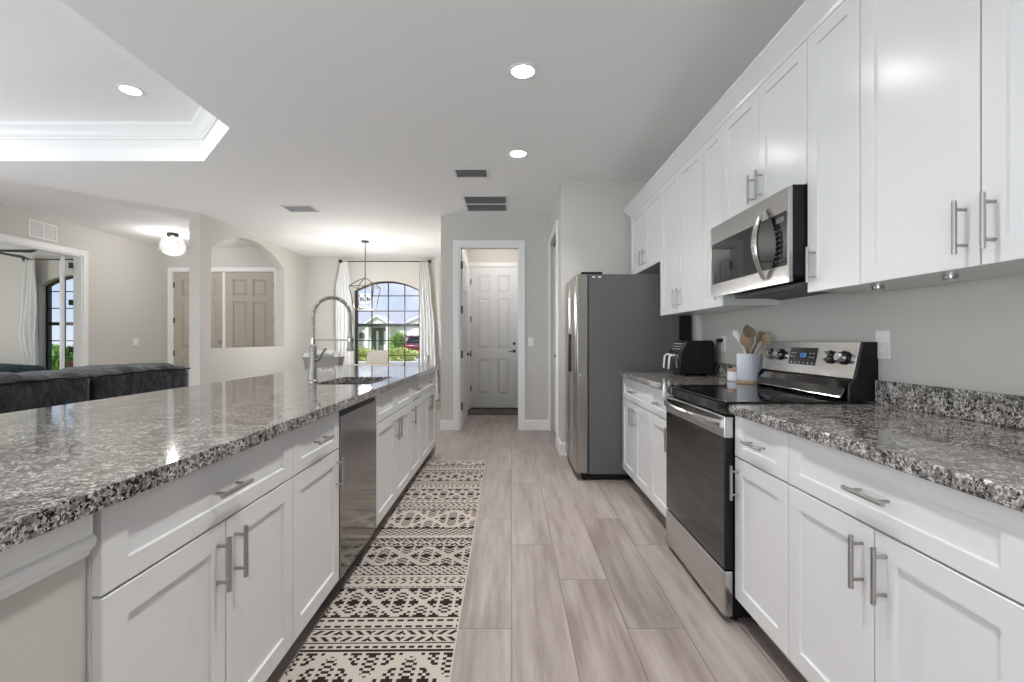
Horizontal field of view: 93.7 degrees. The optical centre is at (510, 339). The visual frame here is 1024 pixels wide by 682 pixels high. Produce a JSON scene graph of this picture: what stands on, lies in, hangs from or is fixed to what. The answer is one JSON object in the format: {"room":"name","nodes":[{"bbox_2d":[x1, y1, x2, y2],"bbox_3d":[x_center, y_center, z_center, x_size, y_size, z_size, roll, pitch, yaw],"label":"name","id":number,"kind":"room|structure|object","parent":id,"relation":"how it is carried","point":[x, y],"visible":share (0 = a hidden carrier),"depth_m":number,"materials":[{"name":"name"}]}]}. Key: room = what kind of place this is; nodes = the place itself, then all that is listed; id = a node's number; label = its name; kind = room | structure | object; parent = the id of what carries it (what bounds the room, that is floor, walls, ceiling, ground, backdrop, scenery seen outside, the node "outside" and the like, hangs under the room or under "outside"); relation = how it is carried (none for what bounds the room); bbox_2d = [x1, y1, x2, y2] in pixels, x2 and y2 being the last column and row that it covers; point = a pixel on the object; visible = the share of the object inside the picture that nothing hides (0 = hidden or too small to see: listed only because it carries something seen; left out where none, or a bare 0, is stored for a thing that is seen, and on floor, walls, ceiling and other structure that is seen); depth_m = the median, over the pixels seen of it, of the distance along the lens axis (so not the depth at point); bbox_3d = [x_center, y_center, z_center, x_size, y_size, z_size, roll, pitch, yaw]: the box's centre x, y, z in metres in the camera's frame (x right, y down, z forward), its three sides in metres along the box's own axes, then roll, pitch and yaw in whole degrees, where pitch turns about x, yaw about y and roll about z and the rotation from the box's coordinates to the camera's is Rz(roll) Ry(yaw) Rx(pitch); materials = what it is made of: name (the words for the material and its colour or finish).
{"room":"kitchen","nodes":[
{"label":"kitchen","id":0,"kind":"room"},
{"bbox_2d":[0,243,54,253],"bbox_3d":[-8.560,-1.575,6.560,4.080,0.090,4.520,0,0,0],"label":"ceiling","id":1,"kind":"structure","parent":0,"point":[2,246],"depth_m":8.07,"materials":[{"name":"white paint"}]},
{"bbox_2d":[0,249,37,259],"bbox_3d":[-7.650,-1.385,7.000,1.024,0.290,1.024,0,0,40],"label":"ceiling fan","id":2,"kind":"object","parent":1,"relation":"hanging from","point":[2,251],"visible":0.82,"depth_m":7.08,"materials":[{"name":"black metal"}]},
{"bbox_2d":[0,254,72,369],"bbox_3d":[-8.510,-0.200,8.720,3.980,2.800,0.200,0,0,0],"label":"wall","id":3,"kind":"structure","parent":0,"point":[11,268],"depth_m":8.62,"materials":[{"name":"grey paint"}]},
{"bbox_2d":[22,258,72,261],"bbox_3d":[-7.835,-1.420,8.550,1.642,0.072,0.130,0,0,0],"label":"curtain rod","id":4,"kind":"object","parent":3,"relation":"attached to","point":[22,258],"visible":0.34,"depth_m":8.51,"materials":[{"name":"black metal"}]},
{"bbox_2d":[17,258,38,364],"bbox_3d":[-8.560,-0.133,8.522,0.400,2.605,0.070,0,0,0],"label":"curtain","id":5,"kind":"object","parent":4,"relation":"hanging from","point":[27,330],"visible":0.73,"depth_m":8.52,"materials":[{"name":"white fabric"}]},
{"bbox_2d":[46,276,72,369],"bbox_3d":[-7.835,-0.205,8.725,1.270,1.910,0.170,0,0,0],"label":"window","id":6,"kind":"structure","parent":3,"relation":"attached to","point":[49,323],"depth_m":8.76,"materials":[{"name":"black metal"}]},
{"bbox_2d":[0,205,161,364],"bbox_3d":[-6.460,-0.245,6.600,0.120,2.890,4.400,0,0,0],"label":"wall","id":7,"kind":"structure","parent":0,"point":[125,274],"depth_m":7.75,"materials":[{"name":"grey paint"}]},
{"bbox_2d":[28,219,56,241],"bbox_3d":[-6.394,-1.485,6.560,0.012,0.230,0.400,0,0,0],"label":"air vent","id":8,"kind":"object","parent":7,"relation":"in","point":[42,224],"visible":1,"depth_m":6.55,"materials":[{"name":"white metal"}]},
{"bbox_2d":[0,233,87,366],"bbox_3d":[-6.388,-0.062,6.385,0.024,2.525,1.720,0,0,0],"label":"door frame","id":9,"kind":"structure","parent":7,"relation":"attached to","point":[4,237],"depth_m":7.17,"materials":[{"name":"white wood"}]},
{"bbox_2d":[60,256,72,369],"bbox_3d":[-6.794,-0.016,7.333,0.130,2.408,0.760,0,0,-45],"label":"door","id":10,"kind":"structure","parent":7,"relation":"in","point":[62,260],"depth_m":7.03,"materials":[{"name":"white wood"}]},
{"bbox_2d":[0,0,199,120],"bbox_3d":[-3.865,-2.002,2.155,3.570,0.095,4.710,0,0,0],"label":"ceiling","id":11,"kind":"structure","parent":0,"point":[56,65],"depth_m":3.56,"materials":[{"name":"white paint"}]},
{"bbox_2d":[116,84,144,95],"bbox_3d":[-2.980,-1.952,3.760,0.176,0.006,0.176,0,0,0],"label":"recessed light","id":12,"kind":"object","parent":11,"relation":"in","point":[128,89],"visible":1,"depth_m":3.76,"materials":[{"name":"white"}]},
{"bbox_2d":[0,119,221,147],"bbox_3d":[-3.865,-1.857,2.155,3.570,0.195,4.710,0,0,0],"label":"wall","id":13,"kind":"structure","parent":0,"point":[3,143],"depth_m":4.41,"materials":[{"name":"white paint"}]},
{"bbox_2d":[0,106,217,139],"bbox_3d":[-3.865,-1.895,2.155,3.370,0.120,4.510,0,0,0],"label":"trim","id":14,"kind":"structure","parent":13,"relation":"attached to","point":[198,128],"depth_m":4.35,"materials":[{"name":"white wood"}]},
{"bbox_2d":[0,179,254,246],"bbox_3d":[-5.300,-1.725,6.215,2.400,0.070,5.570,0,0,0],"label":"ceiling","id":15,"kind":"structure","parent":0,"point":[149,224],"depth_m":6.44,"materials":[{"name":"white paint"}]},
{"bbox_2d":[0,445,435,681],"bbox_3d":[-1.155,0.755,2.260,0.751,0.890,5.420,0,0,0],"label":"wall","id":16,"kind":"structure","parent":0,"point":[43,623],"depth_m":0.83,"materials":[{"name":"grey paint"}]},
{"bbox_2d":[0,514,96,600],"bbox_3d":[-1.153,0.358,0.213,0.754,0.094,1.374,0,0,0],"label":"trim","id":17,"kind":"structure","parent":16,"relation":"attached to","point":[22,565],"depth_m":0.81,"materials":[{"name":"white wood"}]},
{"bbox_2d":[0,365,438,551],"bbox_3d":[-1.300,0.290,2.250,1.113,0.040,5.500,0,0,0],"label":"countertop","id":18,"kind":"structure","parent":16,"relation":"on","point":[61,465],"depth_m":1.38,"materials":[{"name":"stone"}]},
{"bbox_2d":[308,296,353,381],"bbox_3d":[-1.146,-0.005,3.060,0.292,0.550,0.060,0,0,0],"label":"faucet","id":19,"kind":"object","parent":18,"relation":"on","point":[313,359],"visible":1,"depth_m":3.05,"materials":[{"name":"silver metal"}]},
{"bbox_2d":[336,382,375,384],"bbox_3d":[-1.028,0.405,3.175,0.367,0.190,0.602,0,0,0],"label":"sink","id":20,"kind":"object","parent":18,"relation":"in","point":[346,383],"visible":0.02,"depth_m":3.47,"materials":[{"name":"silver metal"}]},
{"bbox_2d":[162,247,273,362],"bbox_3d":[-5.310,-0.245,8.875,2.420,2.890,0.150,0,0,0],"label":"wall","id":21,"kind":"structure","parent":0,"point":[171,256],"depth_m":8.80,"materials":[{"name":"grey paint"}]},
{"bbox_2d":[168,267,276,364],"bbox_3d":[-5.275,-0.025,8.875,1.870,2.450,0.150,0,0,0],"label":"door frame","id":22,"kind":"structure","parent":21,"relation":"attached to","point":[172,271],"depth_m":8.80,"materials":[{"name":"white wood"}]},
{"bbox_2d":[173,272,273,385],"bbox_3d":[-5.275,-0.030,8.816,1.868,2.420,0.117,0,0,0],"label":"door","id":23,"kind":"structure","parent":21,"relation":"in","point":[242,303],"depth_m":8.83,"materials":[{"name":"beige wood"}]},
{"bbox_2d":[189,212,306,385],"bbox_3d":[-4.100,-0.245,7.860,0.140,2.890,3.280,0,0,0],"label":"wall","id":24,"kind":"structure","parent":0,"point":[207,364],"depth_m":7.12,"materials":[{"name":"grey paint"}]},
{"bbox_2d":[307,257,440,392],"bbox_3d":[-2.510,-0.220,9.600,3.320,2.840,0.200,0,0,0],"label":"wall","id":25,"kind":"structure","parent":0,"point":[322,272],"depth_m":9.50,"materials":[{"name":"grey paint"}]},
{"bbox_2d":[339,260,430,262],"bbox_3d":[-2.465,-1.530,9.430,1.802,0.072,0.130,0,0,0],"label":"curtain rod","id":26,"kind":"object","parent":25,"relation":"attached to","point":[340,261],"visible":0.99,"depth_m":9.39,"materials":[{"name":"black metal"}]},
{"bbox_2d":[336,261,352,364],"bbox_3d":[-3.260,-0.188,9.402,0.360,2.715,0.072,0,0,0],"label":"curtain","id":27,"kind":"object","parent":26,"relation":"hanging from","point":[343,278],"visible":0.62,"depth_m":9.40,"materials":[{"name":"white fabric"}]},
{"bbox_2d":[419,260,437,398],"bbox_3d":[-1.610,-0.188,9.402,0.380,2.715,0.073,0,0,0],"label":"curtain","id":28,"kind":"object","parent":26,"relation":"hanging from","point":[426,318],"visible":0.77,"depth_m":9.40,"materials":[{"name":"white fabric"}]},
{"bbox_2d":[355,282,419,364],"bbox_3d":[-2.460,-0.205,9.585,1.320,1.910,0.170,0,0,0],"label":"window","id":29,"kind":"structure","parent":25,"relation":"in","point":[357,325],"depth_m":9.62,"materials":[{"name":"black metal"}]},
{"bbox_2d":[0,0,804,256],"bbox_3d":[-2.400,-1.700,2.935,8.200,0.120,13.370,0,0,0],"label":"ceiling","id":30,"kind":"structure","parent":0,"point":[361,113],"depth_m":3.32,"materials":[{"name":"white paint"}]},
{"bbox_2d":[279,205,319,211],"bbox_3d":[-2.640,-1.636,6.010,0.380,0.008,0.300,0,0,0],"label":"ceiling vent","id":31,"kind":"object","parent":30,"relation":"in","point":[291,208],"visible":1,"depth_m":6.00,"materials":[{"name":"white metal"}]},
{"bbox_2d":[349,240,380,309],"bbox_3d":[-2.430,-1.071,8.000,0.414,1.137,0.414,0,0,0],"label":"chandelier","id":32,"kind":"object","parent":30,"relation":"hanging from","point":[362,241],"visible":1,"depth_m":8.00,"materials":[{"name":"brown metal"}]},
{"bbox_2d":[453,168,488,177],"bbox_3d":[-0.390,-1.636,4.730,0.340,0.008,0.260,0,0,0],"label":"ceiling vent","id":33,"kind":"object","parent":30,"relation":"in","point":[460,172],"visible":1,"depth_m":4.69,"materials":[{"name":"white metal"}]},
{"bbox_2d":[462,196,507,211],"bbox_3d":[-0.300,-1.636,5.800,0.520,0.008,0.660,0,0,0],"label":"ceiling vent","id":34,"kind":"object","parent":30,"relation":"in","point":[472,203],"visible":1,"depth_m":5.77,"materials":[{"name":"white metal"}]},
{"bbox_2d":[508,149,527,157],"bbox_3d":[0.062,-1.637,4.230,0.176,0.006,0.176,0,0,0],"label":"recessed light","id":35,"kind":"object","parent":30,"relation":"in","point":[518,153],"visible":1,"depth_m":4.22,"materials":[{"name":"white"}]},
{"bbox_2d":[509,63,536,78],"bbox_3d":[0.073,-1.637,2.930,0.176,0.006,0.176,0,0,0],"label":"recessed light","id":36,"kind":"object","parent":30,"relation":"in","point":[518,70],"visible":1,"depth_m":2.92,"materials":[{"name":"white"}]},
{"bbox_2d":[468,249,517,261],"bbox_3d":[-0.225,-0.220,8.360,1.250,2.840,0.120,0,0,0],"label":"wall","id":37,"kind":"structure","parent":0,"point":[474,255],"depth_m":8.30,"materials":[{"name":"grey paint"}]},
{"bbox_2d":[468,262,517,408],"bbox_3d":[-0.295,-0.035,8.360,0.850,2.470,0.120,0,0,0],"label":"door frame","id":38,"kind":"structure","parent":37,"relation":"attached to","point":[469,266],"depth_m":8.30,"materials":[{"name":"white wood"}]},
{"bbox_2d":[470,267,517,407],"bbox_3d":[-0.297,-0.037,8.312,0.825,2.435,0.097,0,0,0],"label":"door","id":39,"kind":"structure","parent":37,"relation":"in","point":[493,290],"depth_m":8.32,"materials":[{"name":"white wood"}]},
{"bbox_2d":[441,216,549,419],"bbox_3d":[0.185,-0.220,6.430,2.230,2.840,0.120,0,0,0],"label":"wall","id":40,"kind":"structure","parent":0,"point":[535,230],"depth_m":6.37,"materials":[{"name":"grey paint"}]},
{"bbox_2d":[440,420,452,429],"bbox_3d":[-0.855,1.133,6.423,0.179,0.134,0.134,0,0,0],"label":"baseboard","id":41,"kind":"structure","parent":40,"relation":"attached to","point":[444,424],"depth_m":6.36,"materials":[{"name":"white wood"}]},
{"bbox_2d":[461,249,470,427],"bbox_3d":[-0.641,-0.016,6.853,0.097,2.408,0.795,0,0,0],"label":"door","id":42,"kind":"structure","parent":40,"relation":"in","point":[464,261],"depth_m":6.80,"materials":[{"name":"white wood"}]},
{"bbox_2d":[453,240,524,429],"bbox_3d":[-0.290,-0.020,6.430,0.808,2.440,0.120,0,0,0],"label":"door frame","id":43,"kind":"structure","parent":40,"relation":"attached to","point":[460,247],"depth_m":6.37,"materials":[{"name":"white wood"}]},
{"bbox_2d":[525,420,547,429],"bbox_3d":[0.352,1.133,6.363,0.335,0.134,0.014,0,0,0],"label":"baseboard","id":44,"kind":"structure","parent":40,"relation":"attached to","point":[529,424],"depth_m":6.36,"materials":[{"name":"white wood"}]},
{"bbox_2d":[266,400,805,681],"bbox_3d":[-4.450,1.260,2.935,12.300,0.120,13.370,0,0,0],"label":"floor","id":45,"kind":"structure","parent":0,"point":[571,578],"depth_m":2.28,"materials":[{"name":"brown wood"}]},
{"bbox_2d":[0,363,44,372],"bbox_3d":[-9.090,0.789,7.225,2.480,0.822,1.850,0,0,0],"label":"bed","id":46,"kind":"object","parent":45,"relation":"on","point":[13,368],"visible":0.2,"depth_m":7.67,"materials":[{"name":"blue fabric"}]},
{"bbox_2d":[0,363,190,413],"bbox_3d":[-3.290,0.691,2.715,1.040,1.017,3.190,0,0,0],"label":"sofa","id":47,"kind":"object","parent":45,"relation":"on","point":[28,390],"visible":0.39,"depth_m":3.15,"materials":[{"name":"black fabric"}]},
{"bbox_2d":[0,370,89,413],"bbox_3d":[-3.015,0.391,2.720,0.480,0.417,0.972,0,0,0],"label":"cushion","id":48,"kind":"object","parent":47,"relation":"on","point":[28,390],"depth_m":2.86,"materials":[{"name":"grey fabric"}]},
{"bbox_2d":[86,431,291,681],"bbox_3d":[-1.068,0.755,1.306,0.663,0.890,0.797,0,0,0],"label":"base cabinet","id":49,"kind":"object","parent":45,"relation":"on","point":[189,576],"visible":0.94,"depth_m":1.20,"materials":[{"name":"white wood"}]},
{"bbox_2d":[291,411,344,643],"bbox_3d":[-1.068,0.755,1.936,0.663,0.890,0.458,0,0,0],"label":"base cabinet","id":50,"kind":"object","parent":45,"relation":"on","point":[315,453],"visible":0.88,"depth_m":1.91,"materials":[{"name":"white wood"}]},
{"bbox_2d":[321,397,375,604],"bbox_3d":[-1.080,0.762,2.462,0.620,0.875,0.584,0,0,0],"label":"dishwasher","id":51,"kind":"object","parent":45,"relation":"on","point":[357,422],"visible":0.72,"depth_m":2.41,"materials":[{"name":"silver metal"}]},
{"bbox_2d":[366,351,388,363],"bbox_3d":[-2.530,0.706,8.889,0.520,0.991,0.518,0,0,0],"label":"dining chair","id":52,"kind":"object","parent":45,"relation":"on","point":[373,357],"visible":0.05,"depth_m":9.08,"materials":[{"name":"beige fabric"}]},
{"bbox_2d":[345,381,410,526],"bbox_3d":[-1.068,0.755,3.234,0.663,0.890,0.950,0,0,0],"label":"base cabinet","id":53,"kind":"object","parent":45,"relation":"on","point":[393,406],"visible":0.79,"depth_m":3.15,"materials":[{"name":"white wood"}]},
{"bbox_2d":[277,461,485,681],"bbox_3d":[-0.528,1.195,2.975,0.602,0.008,3.450,0,0,-1],"label":"runner rug","id":54,"kind":"object","parent":45,"relation":"on","point":[395,616],"visible":1,"depth_m":2.23,"materials":[{"name":"fabric"}]},
{"bbox_2d":[411,377,421,477],"bbox_3d":[-1.068,0.755,3.930,0.663,0.890,0.438,0,0,0],"label":"base cabinet","id":55,"kind":"object","parent":45,"relation":"on","point":[416,387],"visible":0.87,"depth_m":3.94,"materials":[{"name":"white wood"}]},
{"bbox_2d":[420,371,435,463],"bbox_3d":[-1.068,0.755,4.550,0.663,0.890,0.798,0,0,0],"label":"base cabinet","id":56,"kind":"object","parent":45,"relation":"on","point":[428,382],"visible":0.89,"depth_m":4.51,"materials":[{"name":"white wood"}]},
{"bbox_2d":[468,409,517,414],"bbox_3d":[-0.307,1.194,7.920,0.855,0.011,0.600,0,0,0],"label":"door mat","id":57,"kind":"object","parent":45,"relation":"on","point":[470,411],"visible":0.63,"depth_m":7.87,"materials":[{"name":"grey fabric"}]},
{"bbox_2d":[565,272,690,478],"bbox_3d":[1.038,0.311,4.489,0.994,1.777,0.833,0,0,0],"label":"refrigerator","id":58,"kind":"object","parent":45,"relation":"on","point":[614,324],"visible":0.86,"depth_m":4.08,"materials":[{"name":"grey metal"}]},
{"bbox_2d":[623,377,663,515],"bbox_3d":[1.225,0.755,3.650,0.646,0.890,0.798,0,0,0],"label":"base cabinet","id":59,"kind":"object","parent":45,"relation":"on","point":[636,396],"visible":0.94,"depth_m":3.58,"materials":[{"name":"white wood"}]},
{"bbox_2d":[619,372,745,392],"bbox_3d":[1.230,0.290,3.421,0.637,0.040,1.269,0,0,0],"label":"countertop","id":60,"kind":"structure","parent":59,"relation":"on","point":[656,380],"depth_m":3.32,"materials":[{"name":"stone"}]},
{"bbox_2d":[663,340,713,375],"bbox_3d":[1.357,0.138,3.724,0.316,0.263,0.370,0,0,6],"label":"air fryer","id":61,"kind":"object","parent":60,"relation":"on","point":[685,357],"visible":1,"depth_m":3.54,"materials":[{"name":"black plastic"}]},
{"bbox_2d":[663,353,672,369],"bbox_3d":[1.247,0.174,3.820,0.075,0.130,0.159,0,0,0],"label":"handle","id":62,"kind":"object","parent":61,"relation":"on","point":[671,359],"depth_m":3.81,"materials":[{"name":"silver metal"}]},
{"bbox_2d":[668,354,678,371],"bbox_3d":[1.229,0.174,3.647,0.075,0.130,0.159,0,0,0],"label":"handle","id":63,"kind":"object","parent":61,"relation":"on","point":[675,357],"depth_m":3.64,"materials":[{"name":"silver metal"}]},
{"bbox_2d":[727,366,736,380],"bbox_3d":[1.455,0.222,3.120,0.094,0.094,0.094,0,0,0],"label":"salt cellar","id":64,"kind":"object","parent":60,"relation":"on","point":[731,373],"visible":0.65,"depth_m":3.09,"materials":[{"name":"white ceramic"}]},
{"bbox_2d":[736,353,761,384],"bbox_3d":[1.452,0.178,2.930,0.145,0.184,0.145,0,0,0],"label":"utensil crock","id":65,"kind":"object","parent":60,"relation":"on","point":[748,365],"visible":0.9,"depth_m":2.87,"materials":[{"name":"white ceramic"}]},
{"bbox_2d":[743,327,755,351],"bbox_3d":[1.454,0.077,2.928,0.072,0.310,0.028,0,0,22],"label":"wooden spoon","id":66,"kind":"object","parent":65,"relation":"in","point":[748,332],"visible":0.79,"depth_m":2.92,"materials":[{"name":"brown wood"}]},
{"bbox_2d":[756,332,770,353],"bbox_3d":[1.471,0.095,2.887,0.030,0.279,0.189,0,0,-29],"label":"wooden spoon","id":67,"kind":"object","parent":65,"relation":"in","point":[766,337],"visible":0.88,"depth_m":2.83,"materials":[{"name":"brown wood"}]},
{"bbox_2d":[650,387,672,518],"bbox_3d":[1.225,0.755,3.018,0.646,0.890,0.463,0,0,0],"label":"base cabinet","id":68,"kind":"object","parent":45,"relation":"on","point":[658,411],"visible":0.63,"depth_m":3.09,"materials":[{"name":"white wood"}]},
{"bbox_2d":[729,415,807,681],"bbox_3d":[1.225,0.755,1.823,0.646,0.890,0.387,0,0,0],"label":"base cabinet","id":69,"kind":"object","parent":45,"relation":"on","point":[761,471],"visible":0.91,"depth_m":1.80,"materials":[{"name":"white wood"}]},
{"bbox_2d":[664,341,877,619],"bbox_3d":[1.190,0.605,2.401,0.714,1.190,0.762,0,0,0],"label":"range","id":70,"kind":"object","parent":45,"relation":"on","point":[700,426],"visible":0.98,"depth_m":2.24,"materials":[{"name":"silver metal"}]},
{"bbox_2d":[667,385,856,402],"bbox_3d":[1.180,0.266,2.401,0.550,0.008,0.762,0,0,0],"label":"cooktop","id":71,"kind":"object","parent":70,"relation":"in","point":[709,393],"depth_m":2.29,"materials":[{"name":"black glass"}]},
{"bbox_2d":[789,434,1023,681],"bbox_3d":[1.225,0.755,1.243,0.646,0.890,0.770,0,0,0],"label":"base cabinet","id":72,"kind":"object","parent":45,"relation":"on","point":[895,575],"visible":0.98,"depth_m":1.18,"materials":[{"name":"white wood"}]},
{"bbox_2d":[729,404,1023,512],"bbox_3d":[1.230,0.290,0.859,0.637,0.040,2.317,0,0,0],"label":"countertop","id":73,"kind":"structure","parent":72,"relation":"on","point":[985,461],"depth_m":1.31,"materials":[{"name":"stone"}]},
{"bbox_3d":[-2.360,0.812,6.040,0.520,0.775,0.320,0,0,0],"label":"console table","id":74,"kind":"object","parent":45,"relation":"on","visible":0},
{"bbox_2d":[301,350,343,368],"bbox_3d":[-2.354,0.278,6.030,0.476,0.292,0.214,0,0,0],"label":"planter box","id":75,"kind":"object","parent":74,"relation":"on","point":[337,359],"visible":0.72,"depth_m":5.94,"materials":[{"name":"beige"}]},
{"bbox_2d":[550,182,646,441],"bbox_3d":[1.110,-0.220,5.680,1.180,2.840,1.380,0,0,0],"label":"wall","id":76,"kind":"structure","parent":0,"point":[594,230],"depth_m":4.99,"materials":[{"name":"grey paint"}]},
{"bbox_2d":[548,220,557,447],"bbox_3d":[0.508,-0.060,5.830,0.024,2.520,1.080,0,0,0],"label":"trim","id":77,"kind":"structure","parent":76,"relation":"attached to","point":[555,228],"depth_m":6.30,"materials":[{"name":"white wood"}]},
{"bbox_2d":[554,241,555,432],"bbox_3d":[0.561,-0.030,5.840,0.077,2.430,0.960,0,0,0],"label":"door","id":78,"kind":"structure","parent":76,"relation":"in","point":[555,241],"depth_m":6.09,"materials":[{"name":"white wood"}]},
{"bbox_2d":[557,437,566,454],"bbox_3d":[0.603,1.133,5.128,0.194,0.134,0.304,0,0,0],"label":"baseboard","id":79,"kind":"structure","parent":76,"relation":"attached to","point":[560,445],"depth_m":4.98,"materials":[{"name":"white wood"}]},
{"bbox_2d":[691,274,1023,403],"bbox_3d":[1.625,-0.220,0.620,0.150,2.840,8.740,0,0,0],"label":"wall","id":80,"kind":"structure","parent":0,"point":[969,335],"depth_m":1.82,"materials":[{"name":"grey paint"}]},
{"bbox_2d":[631,189,659,273],"bbox_3d":[1.365,-0.949,4.405,0.367,0.618,0.958,0,0,0],"label":"upper cabinet","id":81,"kind":"object","parent":80,"relation":"attached to","point":[645,223],"visible":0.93,"depth_m":4.35,"materials":[{"name":"white wood"}]},
{"bbox_2d":[623,0,844,217],"bbox_3d":[1.353,-1.286,2.425,0.390,0.095,5.050,0,0,0],"label":"crown molding","id":82,"kind":"structure","parent":81,"relation":"attached to","point":[811,14],"depth_m":2.40,"materials":[{"name":"white wood"}]},
{"bbox_2d":[660,145,746,315],"bbox_3d":[1.365,-0.726,3.493,0.367,1.065,0.862,0,0,0],"label":"upper cabinet","id":83,"kind":"object","parent":80,"relation":"attached to","point":[681,196],"visible":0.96,"depth_m":3.41,"materials":[{"name":"white wood"}]},
{"bbox_2d":[711,362,736,376],"bbox_3d":[1.538,0.220,3.421,0.021,0.100,1.269,0,0,0],"label":"backsplash","id":84,"kind":"structure","parent":80,"relation":"attached to","point":[722,367],"depth_m":3.47,"materials":[{"name":"stone"}]},
{"bbox_2d":[703,125,779,308],"bbox_3d":[1.365,-0.726,2.913,0.367,1.065,0.295,0,0,0],"label":"upper cabinet","id":85,"kind":"object","parent":80,"relation":"attached to","point":[713,147],"visible":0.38,"depth_m":2.93,"materials":[{"name":"white wood"}]},
{"bbox_2d":[723,39,807,221],"bbox_3d":[1.365,-0.952,2.371,0.367,0.613,0.784,0,0,0],"label":"upper cabinet","id":86,"kind":"object","parent":80,"relation":"attached to","point":[765,141],"visible":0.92,"depth_m":2.28,"materials":[{"name":"white wood"}]},
{"bbox_2d":[711,184,833,299],"bbox_3d":[1.316,-0.434,2.371,0.464,0.417,0.774,0,0,0],"label":"microwave","id":87,"kind":"object","parent":86,"relation":"attached to","point":[758,252],"visible":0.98,"depth_m":2.18,"materials":[{"name":"silver metal"}]},
{"bbox_2d":[805,0,950,292],"bbox_3d":[1.365,-0.726,1.829,0.367,1.065,0.297,0,0,0],"label":"upper cabinet","id":88,"kind":"object","parent":80,"relation":"attached to","point":[833,251],"visible":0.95,"depth_m":1.82,"materials":[{"name":"white wood"}]},
{"bbox_2d":[876,330,889,358],"bbox_3d":[1.546,0.022,1.997,0.008,0.118,0.075,0,0,0],"label":"outlet","id":89,"kind":"object","parent":80,"relation":"attached to","point":[882,337],"visible":1,"depth_m":1.99,"materials":[{"name":"white plastic"}]},
{"bbox_2d":[861,0,1023,283],"bbox_3d":[1.365,-0.726,1.250,0.367,1.065,0.857,0,0,0],"label":"upper cabinet","id":90,"kind":"object","parent":80,"relation":"attached to","point":[942,81],"visible":1,"depth_m":1.38,"materials":[{"name":"white wood"}]},
{"bbox_2d":[941,274,958,280],"bbox_3d":[1.345,-0.189,1.470,0.040,0.016,0.040,0,0,0],"label":"puck light","id":91,"kind":"object","parent":90,"relation":"attached to","point":[952,277],"visible":1,"depth_m":1.46,"materials":[{"name":"silver metal"}]},
{"bbox_2d":[875,380,1023,429],"bbox_3d":[1.538,0.220,0.859,0.021,0.100,2.317,0,0,0],"label":"backsplash","id":92,"kind":"structure","parent":80,"relation":"attached to","point":[1007,410],"depth_m":1.65,"materials":[{"name":"stone"}]},
{"label":"outside","id":93,"kind":"structure","parent":0,"visible":0},
{"bbox_2d":[358,356,418,361],"bbox_3d":[-7.100,1.362,36.900,5.000,0.014,15.800,0,0,0],"label":"driveway","id":94,"kind":"structure","parent":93,"point":[417,359],"depth_m":29.57,"materials":[{"name":"concrete"}]},
{"bbox_2d":[403,335,418,353],"bbox_3d":[-6.750,0.515,36.158,1.860,1.680,4.457,0,0,0],"label":"car","id":95,"kind":"object","parent":94,"relation":"on","point":[414,345],"visible":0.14,"depth_m":34.24,"materials":[{"name":"red paint"}]},
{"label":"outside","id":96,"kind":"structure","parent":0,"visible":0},
{"bbox_3d":[0.000,1.445,25.000,90.000,0.150,110.000,0,0,0],"label":"lawn","id":97,"kind":"structure","parent":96,"visible":0},
{"bbox_2d":[52,344,72,369],"bbox_3d":[-13.411,0.836,13.996,2.202,1.553,1.803,0,0,0],"label":"shrub","id":98,"kind":"object","parent":97,"relation":"on","point":[55,348],"visible":0.1,"depth_m":13.70,"materials":[{"name":"green plant"}]},
{"bbox_2d":[358,347,377,360],"bbox_3d":[-9.905,1.002,30.825,3.128,1.204,1.984,0,0,0],"label":"shrub","id":99,"kind":"object","parent":97,"relation":"on","point":[361,351],"visible":0.18,"depth_m":30.38,"materials":[{"name":"green plant"}]},
{"bbox_2d":[358,312,418,350],"bbox_3d":[-13.900,-0.815,48.950,21.400,4.370,11.300,0,0,0],"label":"house","id":100,"kind":"structure","parent":97,"relation":"on","point":[364,333],"depth_m":44.93,"materials":[{"name":"white paint"}]},
{"bbox_2d":[387,331,406,348],"bbox_3d":[-9.432,0.395,40.522,2.085,2.494,2.033,0,0,0],"label":"shrub","id":101,"kind":"object","parent":97,"relation":"on","point":[398,336],"visible":0.48,"depth_m":40.12,"materials":[{"name":"green plant"}]},
{"bbox_2d":[387,347,418,360],"bbox_3d":[-6.983,1.010,30.603,2.353,1.125,1.950,0,0,0],"label":"shrub","id":102,"kind":"object","parent":97,"relation":"on","point":[397,351],"visible":0.72,"depth_m":30.20,"materials":[{"name":"green plant"}]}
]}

